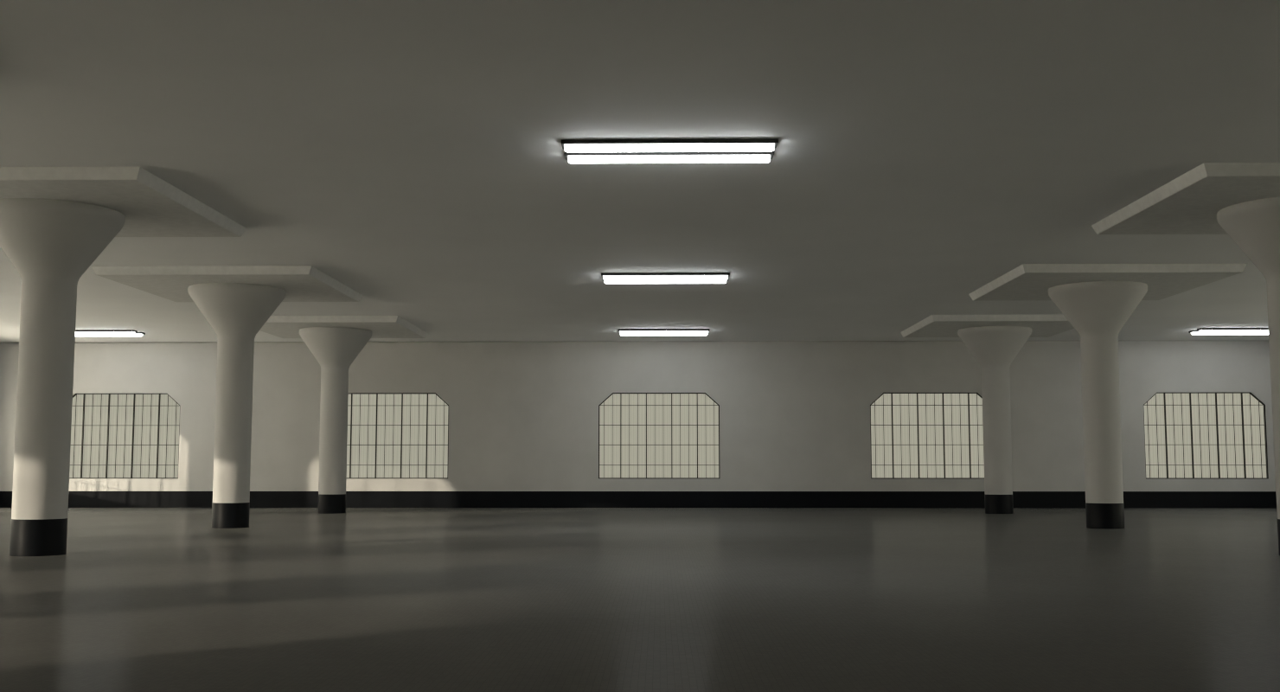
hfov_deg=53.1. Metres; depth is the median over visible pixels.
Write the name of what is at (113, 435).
window
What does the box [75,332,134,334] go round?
diffuser
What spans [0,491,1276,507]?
baseboard
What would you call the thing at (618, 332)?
ceiling light
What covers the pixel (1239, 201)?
column
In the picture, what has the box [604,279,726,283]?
diffuser
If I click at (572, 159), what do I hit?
diffuser
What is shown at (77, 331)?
ceiling light
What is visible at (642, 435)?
window
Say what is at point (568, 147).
diffuser
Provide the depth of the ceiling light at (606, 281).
21.59 m
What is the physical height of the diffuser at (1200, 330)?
0.058 m
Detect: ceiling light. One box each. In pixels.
[75,329,137,334]
[75,332,145,336]
[561,138,778,152]
[564,150,774,163]
[601,272,729,279]
[602,276,728,283]
[618,328,709,333]
[618,332,708,335]
[1188,330,1268,334]
[1196,327,1268,332]
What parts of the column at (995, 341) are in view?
drop panel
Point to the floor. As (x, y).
(139, 599)
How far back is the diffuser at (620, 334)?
30.18 m
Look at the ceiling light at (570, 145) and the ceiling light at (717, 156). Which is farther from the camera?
the ceiling light at (717, 156)
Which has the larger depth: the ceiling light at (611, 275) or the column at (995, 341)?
the column at (995, 341)
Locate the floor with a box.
[0,507,1279,691]
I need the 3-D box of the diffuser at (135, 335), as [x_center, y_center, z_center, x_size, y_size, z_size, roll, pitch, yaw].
[-12.851,-0.253,30.428,2.052,0.058,0.132,0,-5,1]
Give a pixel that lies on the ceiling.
(410, 154)
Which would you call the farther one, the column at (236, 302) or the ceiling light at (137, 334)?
the ceiling light at (137, 334)
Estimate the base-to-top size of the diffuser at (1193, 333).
0.058 m
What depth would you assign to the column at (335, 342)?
28.31 m
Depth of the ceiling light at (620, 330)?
29.69 m
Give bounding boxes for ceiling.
[0,0,1279,342]
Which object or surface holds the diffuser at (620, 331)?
attached to the ceiling light at (620, 330)
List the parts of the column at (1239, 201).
drop panel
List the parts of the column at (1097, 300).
drop panel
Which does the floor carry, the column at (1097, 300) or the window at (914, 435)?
the column at (1097, 300)
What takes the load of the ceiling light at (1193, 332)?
attached to the ceiling
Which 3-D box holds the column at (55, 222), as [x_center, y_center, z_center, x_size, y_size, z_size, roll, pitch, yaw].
[-7.048,0.352,15.196,3.518,4.200,3.518,0,-5,1]
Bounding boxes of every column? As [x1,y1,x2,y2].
[0,166,245,556]
[91,265,362,528]
[259,315,428,513]
[900,314,1074,513]
[969,263,1247,529]
[1091,162,1279,555]
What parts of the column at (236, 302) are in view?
drop panel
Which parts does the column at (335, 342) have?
drop panel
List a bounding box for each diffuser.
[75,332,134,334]
[75,333,142,336]
[564,143,774,152]
[568,155,770,163]
[602,275,727,279]
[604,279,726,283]
[619,330,708,333]
[620,333,707,335]
[1190,332,1268,334]
[1199,329,1268,332]
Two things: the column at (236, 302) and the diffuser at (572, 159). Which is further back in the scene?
the column at (236, 302)
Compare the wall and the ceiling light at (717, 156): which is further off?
the wall
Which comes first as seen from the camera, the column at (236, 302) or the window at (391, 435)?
the column at (236, 302)
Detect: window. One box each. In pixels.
[69,393,180,478]
[346,392,448,478]
[598,392,719,478]
[870,392,984,479]
[1143,391,1268,479]
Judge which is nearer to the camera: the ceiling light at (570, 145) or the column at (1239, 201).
the ceiling light at (570, 145)
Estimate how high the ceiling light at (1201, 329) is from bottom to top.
0.097 m
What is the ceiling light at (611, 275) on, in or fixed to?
attached to the ceiling
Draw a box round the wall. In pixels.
[0,340,1275,491]
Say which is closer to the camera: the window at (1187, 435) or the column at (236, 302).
the column at (236, 302)
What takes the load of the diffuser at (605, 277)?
attached to the ceiling light at (611, 275)
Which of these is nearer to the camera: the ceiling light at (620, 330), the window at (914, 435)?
the ceiling light at (620, 330)
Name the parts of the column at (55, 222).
drop panel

